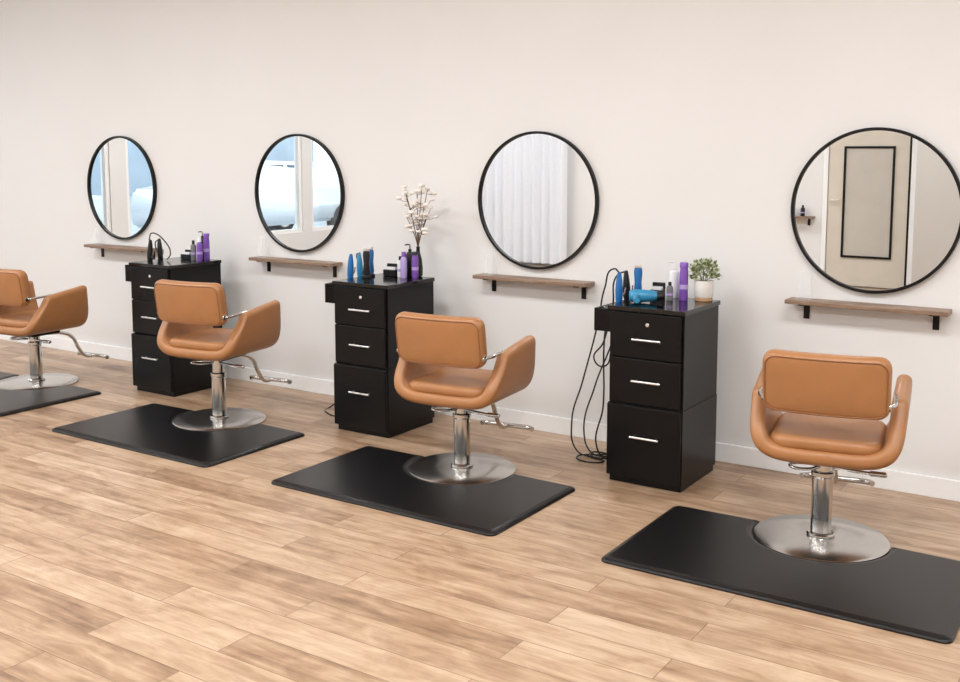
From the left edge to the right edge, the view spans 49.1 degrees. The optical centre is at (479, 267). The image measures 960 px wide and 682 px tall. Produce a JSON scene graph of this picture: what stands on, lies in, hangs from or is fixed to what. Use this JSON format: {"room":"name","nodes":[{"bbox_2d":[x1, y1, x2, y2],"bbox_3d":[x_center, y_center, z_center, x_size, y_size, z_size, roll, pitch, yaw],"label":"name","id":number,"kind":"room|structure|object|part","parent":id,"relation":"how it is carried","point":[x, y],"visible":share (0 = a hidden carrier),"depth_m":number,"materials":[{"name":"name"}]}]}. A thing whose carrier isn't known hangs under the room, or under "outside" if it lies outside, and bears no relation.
{"room":"salon","nodes":[
{"label":"salon","id":0,"kind":"room"},
{"bbox_2d":[0,0,959,480],"bbox_3d":[-0.026,-0.707,6.080,13.440,3.200,0.120,4,8,33],"label":"wall","id":1,"kind":"structure","parent":0,"point":[697,123],"depth_m":5.94,"materials":[{"name":"paint"}]},
{"bbox_2d":[84,243,155,259],"bbox_3d":[-2.651,-0.111,7.753,0.720,0.100,0.114,4,8,33],"label":"wall shelf","id":2,"kind":"object","parent":1,"relation":"attached to","point":[95,245],"visible":0.77,"depth_m":7.72,"materials":[{"name":"brown wood"}]},
{"bbox_2d":[87,136,156,239],"bbox_3d":[-2.648,-0.591,7.749,0.762,0.762,0.030,4,8,33],"label":"round wall mirror","id":3,"kind":"object","parent":1,"relation":"attached to","point":[121,178],"visible":1,"depth_m":7.74,"materials":[{"name":"black mirror"}]},
{"bbox_2d":[249,256,342,276],"bbox_3d":[-1.200,-0.004,6.799,0.720,0.100,0.114,4,8,33],"label":"wall shelf","id":4,"kind":"object","parent":1,"relation":"attached to","point":[267,259],"visible":1,"depth_m":6.74,"materials":[{"name":"brown wood"}]},
{"bbox_3d":[-1.408,-0.014,7.001,0.028,0.074,0.006,4,8,33],"label":"bracket leg","id":5,"kind":"part","parent":4,"relation":"part of","materials":[{"name":"black metal"}]},
{"bbox_3d":[-0.924,0.022,6.683,0.028,0.074,0.006,4,8,33],"label":"bracket leg","id":6,"kind":"part","parent":4,"relation":"part of","materials":[{"name":"black metal"}]},
{"bbox_2d":[255,134,344,251],"bbox_3d":[-1.172,-0.482,6.778,0.762,0.762,0.030,4,8,33],"label":"round wall mirror","id":7,"kind":"object","parent":1,"relation":"attached to","point":[300,190],"visible":1,"depth_m":6.77,"materials":[{"name":"black mirror"}]},
{"bbox_2d":[0,334,959,501],"bbox_3d":[-0.063,0.842,6.197,13.200,0.095,0.016,4,8,33],"label":"baseboard","id":8,"kind":"structure","parent":1,"relation":"attached to","point":[906,482],"depth_m":5.81,"materials":[{"name":"paint"}]},
{"bbox_2d":[473,273,594,298],"bbox_3d":[0.288,0.106,5.820,0.720,0.100,0.114,4,8,33],"label":"wall shelf","id":9,"kind":"object","parent":1,"relation":"attached to","point":[485,276],"visible":1,"depth_m":5.76,"materials":[{"name":"brown wood"}]},
{"bbox_3d":[0.081,0.096,6.022,0.028,0.074,0.006,4,8,33],"label":"bracket leg","id":10,"kind":"part","parent":9,"relation":"part of","materials":[{"name":"black metal"}]},
{"bbox_3d":[0.564,0.132,5.704,0.028,0.074,0.006,4,8,33],"label":"bracket leg","id":11,"kind":"part","parent":9,"relation":"part of","materials":[{"name":"black metal"}]},
{"bbox_2d":[478,131,598,269],"bbox_3d":[0.312,-0.372,5.802,0.762,0.762,0.030,4,8,33],"label":"round wall mirror","id":12,"kind":"object","parent":1,"relation":"attached to","point":[538,193],"visible":1,"depth_m":5.79,"materials":[{"name":"black metal"}]},
{"bbox_2d":[784,297,951,329],"bbox_3d":[1.777,0.216,4.841,0.720,0.100,0.114,4,8,33],"label":"wall shelf","id":13,"kind":"object","parent":1,"relation":"attached to","point":[935,313],"visible":1,"depth_m":4.79,"materials":[{"name":"brown wood"}]},
{"bbox_3d":[1.569,0.206,5.043,0.028,0.074,0.006,4,8,33],"label":"bracket leg","id":14,"kind":"part","parent":13,"relation":"part of","materials":[{"name":"black metal"}]},
{"bbox_3d":[2.053,0.242,4.725,0.028,0.074,0.006,4,8,33],"label":"bracket leg","id":15,"kind":"part","parent":13,"relation":"part of","materials":[{"name":"black metal"}]},
{"bbox_2d":[791,127,959,293],"bbox_3d":[1.809,-0.262,4.818,0.762,0.762,0.030,4,8,33],"label":"round wall mirror","id":16,"kind":"object","parent":1,"relation":"attached to","point":[874,210],"visible":1,"depth_m":4.81,"materials":[{"name":"black metal"}]},
{"bbox_2d":[0,339,959,681],"bbox_3d":[-2.129,1.287,3.107,13.440,0.100,7.740,4,8,33],"label":"floor","id":17,"kind":"structure","parent":0,"point":[117,564],"depth_m":3.96,"materials":[{"name":"brown wood"}]},
{"bbox_2d":[0,372,100,416],"bbox_3d":[-3.186,0.803,6.879,1.280,0.019,0.735,4,8,33],"label":"floor mat","id":18,"kind":"object","parent":17,"relation":"on","point":[11,401],"visible":0.98,"depth_m":6.67,"materials":[{"name":"rubber"}]},
{"bbox_2d":[0,269,108,389],"bbox_3d":[-2.962,0.370,7.188,0.595,0.812,0.809,3,7,28],"label":"salon chair","id":19,"kind":"object","parent":17,"relation":"on","point":[21,318],"visible":1,"depth_m":6.97,"materials":[{"name":"leather"}]},
{"bbox_2d":[0,310,36,327],"bbox_3d":[-3.013,0.344,7.090,0.420,0.079,0.440,3,7,28],"label":"seat cushion","id":20,"kind":"object","parent":19,"relation":"on","point":[8,318],"depth_m":6.92,"materials":[{"name":"orange leather"}]},
{"bbox_3d":[-3.008,0.436,7.109,0.220,0.017,0.220,3,7,28],"label":"mount plate","id":21,"kind":"part","parent":19,"relation":"part of","materials":[{"name":"black metal"}]},
{"bbox_3d":[-2.877,0.537,7.364,0.025,0.244,0.374,3,7,28],"label":"footrest arm","id":22,"kind":"part","parent":19,"relation":"part of","materials":[{"name":"silver metal"}]},
{"bbox_2d":[125,232,221,396],"bbox_3d":[-2.050,0.282,6.971,0.494,1.034,0.499,4,8,33],"label":"base cabinet","id":23,"kind":"object","parent":17,"relation":"on","point":[154,371],"visible":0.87,"depth_m":6.80,"materials":[{"name":"black laminate"}]},
{"bbox_3d":[-2.122,0.323,6.776,0.358,0.214,0.017,4,8,33],"label":"drawer","id":24,"kind":"part","parent":23,"relation":"part of","materials":[{"name":"black laminate"}]},
{"bbox_3d":[-2.122,0.106,6.752,0.358,0.210,0.017,4,8,33],"label":"drawer","id":25,"kind":"part","parent":23,"relation":"part of","materials":[{"name":"black laminate"}]},
{"bbox_2d":[147,239,153,259],"bbox_3d":[-2.201,-0.074,7.012,0.038,0.235,0.060,-4,8,-31],"label":"iron","id":26,"kind":"object","parent":23,"relation":"in","point":[150,252],"visible":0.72,"depth_m":7.00,"materials":[{"name":"metal"}]},
{"bbox_3d":[-2.125,0.612,6.801,0.372,0.346,0.018,4,8,33],"label":"drawer","id":27,"kind":"part","parent":23,"relation":"part of","materials":[{"name":"black laminate"}]},
{"bbox_3d":[-2.134,-0.147,6.968,0.179,0.180,0.060,4,8,33],"label":"power cord","id":28,"kind":"part","parent":23,"relation":"part of","materials":[{"name":"black plastic"}]},
{"bbox_2d":[157,239,163,258],"bbox_3d":[-2.158,-0.083,7.090,0.038,0.235,0.052,-4,7,-30],"label":"iron","id":29,"kind":"object","parent":23,"relation":"in","point":[160,251],"visible":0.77,"depth_m":7.08,"materials":[{"name":"metal"}]},
{"bbox_2d":[129,257,220,268],"bbox_3d":[-2.004,-0.035,6.911,0.390,0.022,0.442,4,8,33],"label":"countertop","id":30,"kind":"structure","parent":23,"relation":"on","point":[176,262],"depth_m":6.82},
{"bbox_2d":[181,249,190,258],"bbox_3d":[-1.959,-0.091,7.039,0.080,0.060,0.055,3,7,28],"label":"box","id":31,"kind":"object","parent":30,"relation":"on","point":[187,254],"visible":0.78,"depth_m":7.02,"materials":[{"name":"black plastic"}]},
{"bbox_2d":[181,254,190,258],"bbox_3d":[-1.959,-0.077,7.040,0.080,0.033,0.055,3,7,28],"label":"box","id":32,"kind":"object","parent":30,"relation":"on","point":[183,256],"depth_m":7.01,"materials":[{"name":"black plastic"}]},
{"bbox_2d":[191,240,195,259],"bbox_3d":[-1.903,-0.119,6.974,0.038,0.130,0.038,4,8,33],"label":"bottle","id":33,"kind":"object","parent":30,"relation":"on","point":[193,246],"visible":1,"depth_m":6.96,"materials":[{"name":"grey plastic"}]},
{"bbox_2d":[196,238,202,260],"bbox_3d":[-1.852,-0.124,6.934,0.040,0.150,0.040,4,8,33],"label":"shampoo bottle","id":34,"kind":"object","parent":30,"relation":"on","point":[199,244],"visible":1,"depth_m":6.92,"materials":[{"name":"purple plastic"}]},
{"bbox_2d":[198,231,203,258],"bbox_3d":[-1.859,-0.154,7.037,0.044,0.186,0.044,-5,8,-39],"label":"spray bottle","id":35,"kind":"object","parent":30,"relation":"on","point":[202,237],"visible":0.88,"depth_m":7.02,"materials":[{"name":"black plastic"}]},
{"bbox_2d":[203,233,209,259],"bbox_3d":[-1.822,-0.144,6.996,0.042,0.175,0.042,4,8,33],"label":"bottle","id":36,"kind":"object","parent":30,"relation":"on","point":[206,243],"visible":1,"depth_m":6.98,"materials":[{"name":"purple plastic"}]},
{"bbox_2d":[52,403,304,467],"bbox_3d":[-1.697,0.915,5.882,1.280,0.019,0.735,4,8,33],"label":"floor mat","id":37,"kind":"object","parent":17,"relation":"on","point":[148,429],"visible":0.96,"depth_m":5.76,"materials":[{"name":"rubber"}]},
{"bbox_2d":[154,279,291,430],"bbox_3d":[-1.469,0.461,6.190,0.595,0.853,0.809,3,7,25],"label":"salon chair","id":38,"kind":"object","parent":17,"relation":"on","point":[189,312],"visible":0.99,"depth_m":5.93,"materials":[{"name":"leather"}]},
{"bbox_2d":[169,328,233,350],"bbox_3d":[-1.516,0.415,6.087,0.420,0.079,0.440,3,7,25],"label":"seat cushion","id":39,"kind":"object","parent":38,"relation":"on","point":[180,339],"depth_m":5.95,"materials":[{"name":"orange leather"}]},
{"bbox_3d":[-1.423,0.554,6.002,0.200,0.016,0.032,4,8,33],"label":"pump lever","id":40,"kind":"part","parent":38,"relation":"part of","materials":[{"name":"silver metal"}]},
{"bbox_3d":[-1.393,0.608,6.368,0.025,0.244,0.374,3,7,25],"label":"footrest arm","id":41,"kind":"part","parent":38,"relation":"part of","materials":[{"name":"silver metal"}]},
{"bbox_2d":[324,252,434,437],"bbox_3d":[-0.678,0.408,6.108,0.752,0.990,0.569,4,8,33],"label":"base cabinet","id":42,"kind":"object","parent":17,"relation":"on","point":[367,400],"visible":0.91,"depth_m":5.81,"materials":[{"name":"black laminate"}]},
{"bbox_2d":[347,254,355,277],"bbox_3d":[-0.742,0.034,6.045,0.038,0.235,0.055,-4,7,-31],"label":"iron","id":43,"kind":"object","parent":42,"relation":"in","point":[351,269],"visible":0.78,"depth_m":6.03,"materials":[{"name":"metal"}]},
{"bbox_3d":[-0.669,0.693,5.797,0.144,0.010,0.011,4,8,33],"label":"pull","id":44,"kind":"part","parent":42,"relation":"part of","materials":[{"name":"silver metal"}]},
{"bbox_3d":[-0.664,0.233,5.753,0.144,0.010,0.011,4,8,33],"label":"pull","id":45,"kind":"part","parent":42,"relation":"part of","materials":[{"name":"silver metal"}]},
{"bbox_3d":[-0.664,0.429,5.775,0.144,0.010,0.011,4,8,33],"label":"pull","id":46,"kind":"part","parent":42,"relation":"part of","materials":[{"name":"silver metal"}]},
{"bbox_2d":[357,252,362,276],"bbox_3d":[-0.697,0.025,6.123,0.038,0.235,0.052,-4,7,-30],"label":"iron","id":47,"kind":"object","parent":42,"relation":"in","point":[359,258],"visible":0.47,"depth_m":6.11,"materials":[{"name":"plastic"}]},
{"bbox_3d":[-0.661,0.214,5.785,0.358,0.210,0.017,4,8,33],"label":"drawer","id":48,"kind":"part","parent":42,"relation":"part of","materials":[{"name":"black laminate"}]},
{"bbox_3d":[-0.665,0.720,5.834,0.372,0.346,0.018,4,8,33],"label":"drawer","id":49,"kind":"part","parent":42,"relation":"part of","materials":[{"name":"black laminate"}]},
{"bbox_3d":[-0.661,0.431,5.810,0.358,0.214,0.017,4,8,33],"label":"drawer","id":50,"kind":"part","parent":42,"relation":"part of","materials":[{"name":"black laminate"}]},
{"bbox_2d":[332,273,434,289],"bbox_3d":[-0.543,0.074,5.944,0.390,0.022,0.442,4,8,33],"label":"countertop","id":51,"kind":"structure","parent":42,"relation":"on","point":[378,281],"depth_m":5.84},
{"bbox_2d":[362,248,370,277],"bbox_3d":[-0.646,-0.028,5.979,0.054,0.170,0.054,-1,7,-12],"label":"hair clippers","id":52,"kind":"object","parent":51,"relation":"on","point":[366,254],"visible":1,"depth_m":5.96,"materials":[{"name":"black plastic"}]},
{"bbox_2d":[367,246,374,275],"bbox_3d":[-0.634,-0.039,6.078,0.054,0.170,0.054,4,8,33],"label":"hair clippers","id":53,"kind":"object","parent":51,"relation":"on","point":[371,251],"visible":0.59,"depth_m":6.06,"materials":[{"name":"blue plastic"}]},
{"bbox_2d":[383,263,396,276],"bbox_3d":[-0.512,0.011,6.087,0.085,0.070,0.055,3,7,28],"label":"box","id":54,"kind":"object","parent":51,"relation":"on","point":[391,269],"visible":0.85,"depth_m":6.07,"materials":[{"name":"black plastic"}]},
{"bbox_2d":[383,269,396,276],"bbox_3d":[-0.512,0.027,6.088,0.085,0.038,0.055,3,7,28],"label":"tray","id":55,"kind":"object","parent":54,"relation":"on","point":[386,272],"depth_m":6.06,"materials":[{"name":"black plastic"}]},
{"bbox_2d":[397,256,400,276],"bbox_3d":[-0.458,-0.008,6.030,0.036,0.120,0.036,4,8,33],"label":"bottle","id":56,"kind":"object","parent":51,"relation":"on","point":[398,262],"visible":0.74,"depth_m":6.02,"materials":[{"name":"white plastic"}]},
{"bbox_2d":[400,252,406,277],"bbox_3d":[-0.434,-0.018,5.983,0.040,0.150,0.040,4,8,33],"label":"shampoo bottle","id":57,"kind":"object","parent":51,"relation":"on","point":[403,262],"visible":1,"depth_m":5.97,"materials":[{"name":"purple plastic"}]},
{"bbox_2d":[405,244,411,275],"bbox_3d":[-0.406,-0.047,6.087,0.048,0.186,0.048,-5,8,-39],"label":"spray bottle","id":58,"kind":"object","parent":51,"relation":"on","point":[409,253],"visible":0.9,"depth_m":6.07,"materials":[{"name":"black plastic"}]},
{"bbox_2d":[412,251,418,277],"bbox_3d":[-0.371,-0.018,5.989,0.040,0.150,0.040,4,8,33],"label":"can","id":59,"kind":"object","parent":51,"relation":"on","point":[415,268],"visible":1,"depth_m":5.97,"materials":[{"name":"purple plastic"}]},
{"bbox_2d":[396,184,437,276],"bbox_3d":[-0.355,-0.219,6.044,0.223,0.537,0.192,2,7,18],"label":"vase","id":60,"kind":"object","parent":51,"relation":"on","point":[421,217],"visible":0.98,"depth_m":6.02,"materials":[{"name":"black plastic"}]},
{"bbox_2d":[271,446,574,536],"bbox_3d":[-0.275,1.021,4.947,1.270,0.019,0.735,4,8,33],"label":"floor mat","id":61,"kind":"object","parent":17,"relation":"on","point":[376,478],"visible":0.97,"depth_m":4.81,"materials":[{"name":"rubber"}]},
{"bbox_2d":[394,311,535,484],"bbox_3d":[-0.030,0.587,5.246,0.595,0.815,0.809,3,7,27],"label":"salon chair","id":62,"kind":"object","parent":17,"relation":"on","point":[441,356],"visible":0.98,"depth_m":4.98,"materials":[{"name":"leather"}]},
{"bbox_2d":[409,367,492,397],"bbox_3d":[-0.080,0.559,5.147,0.420,0.079,0.440,3,7,27],"label":"seat cushion","id":63,"kind":"object","parent":62,"relation":"on","point":[424,382],"depth_m":5.02,"materials":[{"name":"orange leather"}]},
{"bbox_3d":[0.009,0.699,5.058,0.200,0.016,0.032,4,8,35],"label":"pump lever","id":64,"kind":"part","parent":62,"relation":"part of","materials":[{"name":"silver metal"}]},
{"bbox_3d":[0.052,0.752,5.423,0.025,0.244,0.374,3,7,27],"label":"footrest arm","id":65,"kind":"part","parent":62,"relation":"part of","materials":[{"name":"silver metal"}]},
{"bbox_2d":[571,268,719,492],"bbox_3d":[0.754,0.499,5.176,0.728,1.004,0.550,4,8,33],"label":"base cabinet","id":66,"kind":"object","parent":17,"relation":"on","point":[662,405],"visible":0.97,"depth_m":4.91,"materials":[{"name":"black laminate"}]},
{"bbox_3d":[0.669,0.478,5.364,0.377,1.004,0.329,4,8,33],"label":"power cord","id":67,"kind":"part","parent":66,"relation":"part of","materials":[{"name":"black plastic"}]},
{"bbox_3d":[0.694,0.610,5.372,0.345,0.742,0.160,1,7,12],"label":"power cord","id":68,"kind":"part","parent":66,"relation":"part of","materials":[{"name":"black plastic"}]},
{"bbox_3d":[0.696,0.597,5.348,0.255,0.769,0.093,-5,8,-40],"label":"power cord","id":69,"kind":"part","parent":66,"relation":"part of","materials":[{"name":"black plastic"}]},
{"bbox_3d":[0.708,0.262,5.305,0.268,0.520,0.158,1,6,6],"label":"power cord","id":70,"kind":"part","parent":66,"relation":"part of","materials":[{"name":"black plastic"}]},
{"bbox_2d":[615,272,625,302],"bbox_3d":[0.688,0.136,5.132,0.057,0.235,0.038,4,8,33],"label":"iron","id":71,"kind":"object","parent":66,"relation":"in","point":[619,294],"visible":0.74,"depth_m":5.12,"materials":[{"name":"plastic"}]},
{"bbox_2d":[623,270,633,299],"bbox_3d":[0.731,0.128,5.207,0.038,0.235,0.052,-4,7,-30],"label":"iron","id":72,"kind":"object","parent":66,"relation":"in","point":[626,282],"visible":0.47,"depth_m":5.20,"materials":[{"name":"plastic"}]},
{"bbox_3d":[0.727,0.085,5.209,0.038,0.150,0.038,1,6,34],"label":"handle","id":73,"kind":"part","parent":72,"relation":"part of","materials":[{"name":"black plastic"}]},
{"bbox_3d":[0.760,0.796,4.881,0.144,0.010,0.011,4,8,33],"label":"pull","id":74,"kind":"part","parent":66,"relation":"part of","materials":[{"name":"silver metal"}]},
{"bbox_3d":[0.764,0.823,4.919,0.372,0.346,0.018,4,8,33],"label":"drawer","id":75,"kind":"part","parent":66,"relation":"part of","materials":[{"name":"black laminate"}]},
{"bbox_3d":[0.764,0.532,4.859,0.144,0.010,0.011,4,8,33],"label":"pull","id":76,"kind":"part","parent":66,"relation":"part of","materials":[{"name":"silver metal"}]},
{"bbox_3d":[0.768,0.534,4.894,0.358,0.214,0.017,4,8,33],"label":"drawer","id":77,"kind":"part","parent":66,"relation":"part of","materials":[{"name":"black laminate"}]},
{"bbox_3d":[0.764,0.336,4.837,0.144,0.010,0.011,4,8,33],"label":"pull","id":78,"kind":"part","parent":66,"relation":"part of","materials":[{"name":"silver metal"}]},
{"bbox_3d":[0.768,0.317,4.869,0.358,0.210,0.017,4,8,33],"label":"drawer","id":79,"kind":"part","parent":66,"relation":"part of","materials":[{"name":"black laminate"}]},
{"bbox_2d":[608,296,719,316],"bbox_3d":[0.885,0.177,5.028,0.390,0.022,0.442,4,8,33],"label":"countertop","id":80,"kind":"structure","parent":66,"relation":"on","point":[676,307],"depth_m":4.92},
{"bbox_2d":[634,264,642,288],"bbox_3d":[0.772,0.068,5.129,0.054,0.170,0.054,1,7,11],"label":"hair clippers","id":81,"kind":"object","parent":80,"relation":"on","point":[638,272],"visible":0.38,"depth_m":5.11,"materials":[{"name":"blue plastic"}]},
{"bbox_2d":[629,289,662,302],"bbox_3d":[0.790,0.138,4.979,0.160,0.062,0.142,1,6,5],"label":"hair dryer","id":82,"kind":"object","parent":80,"relation":"on","point":[636,295],"visible":1,"depth_m":5.00,"materials":[{"name":"teal plastic"}]},
{"bbox_3d":[0.738,0.144,4.960,0.039,0.034,0.095,1,6,5],"label":"handle","id":83,"kind":"part","parent":82,"relation":"part of","materials":[{"name":"teal plastic"}]},
{"bbox_2d":[651,282,665,297],"bbox_3d":[0.877,0.110,5.184,0.065,0.075,0.050,3,7,28],"label":"box","id":84,"kind":"object","parent":80,"relation":"on","point":[657,286],"visible":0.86,"depth_m":5.18,"materials":[{"name":"black plastic"}]},
{"bbox_2d":[666,282,672,300],"bbox_3d":[0.921,0.112,5.095,0.034,0.090,0.034,4,8,33],"label":"bottle","id":85,"kind":"object","parent":80,"relation":"on","point":[669,290],"visible":1,"depth_m":5.08,"materials":[{"name":"grey plastic"}]},
{"bbox_2d":[667,261,678,297],"bbox_3d":[0.958,0.056,5.191,0.052,0.182,0.052,-5,8,-39],"label":"spray bottle","id":86,"kind":"object","parent":80,"relation":"on","point":[673,276],"visible":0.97,"depth_m":5.17,"materials":[{"name":"white plastic"}]},
{"bbox_2d":[679,262,688,300],"bbox_3d":[0.989,0.065,5.093,0.044,0.185,0.044,4,8,33],"label":"can","id":87,"kind":"object","parent":80,"relation":"on","point":[683,280],"visible":1,"depth_m":5.08,"materials":[{"name":"purple plastic"}]},
{"bbox_2d":[688,257,721,301],"bbox_3d":[1.088,0.050,5.082,0.181,0.218,0.148,4,8,33],"label":"potted plant","id":88,"kind":"object","parent":80,"relation":"on","point":[703,288],"visible":1,"depth_m":5.05,"materials":[{"name":"green plant"}]},
{"bbox_3d":[1.083,0.100,5.082,0.094,0.082,0.094,4,8,33],"label":"pot","id":89,"kind":"part","parent":88,"relation":"part of","materials":[{"name":"white ceramic"}]},
{"bbox_2d":[601,506,959,643],"bbox_3d":[1.187,1.126,4.009,1.260,0.019,0.745,4,8,33],"label":"floor mat","id":90,"kind":"object","parent":17,"relation":"on","point":[904,592],"visible":0.98,"depth_m":3.90,"materials":[{"name":"rubber"}]},
{"bbox_2d":[750,349,911,562],"bbox_3d":[1.444,0.690,4.316,0.595,0.817,0.809,3,7,23],"label":"salon chair","id":91,"kind":"object","parent":17,"relation":"on","point":[834,405],"visible":1,"depth_m":4.04,"materials":[{"name":"leather"}]},
{"bbox_2d":[770,412,886,454],"bbox_3d":[1.401,0.662,4.213,0.420,0.079,0.440,3,7,23],"label":"seat cushion","id":92,"kind":"object","parent":91,"relation":"on","point":[790,433],"depth_m":4.08,"materials":[{"name":"orange leather"}]},
{"bbox_3d":[1.514,0.854,4.498,0.025,0.244,0.374,3,7,23],"label":"footrest arm","id":93,"kind":"part","parent":91,"relation":"part of","materials":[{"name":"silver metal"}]},
{"bbox_3d":[1.496,0.801,4.131,0.200,0.016,0.032,4,7,31],"label":"pump lever","id":94,"kind":"part","parent":91,"relation":"part of","materials":[{"name":"silver metal"}]},
{"bbox_2d":[651,289,664,297],"bbox_3d":[0.877,0.127,5.186,0.065,0.041,0.050,3,7,28],"label":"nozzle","id":95,"kind":"object","parent":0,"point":[657,290],"depth_m":5.16,"materials":[{"name":"black plastic"}]}
]}

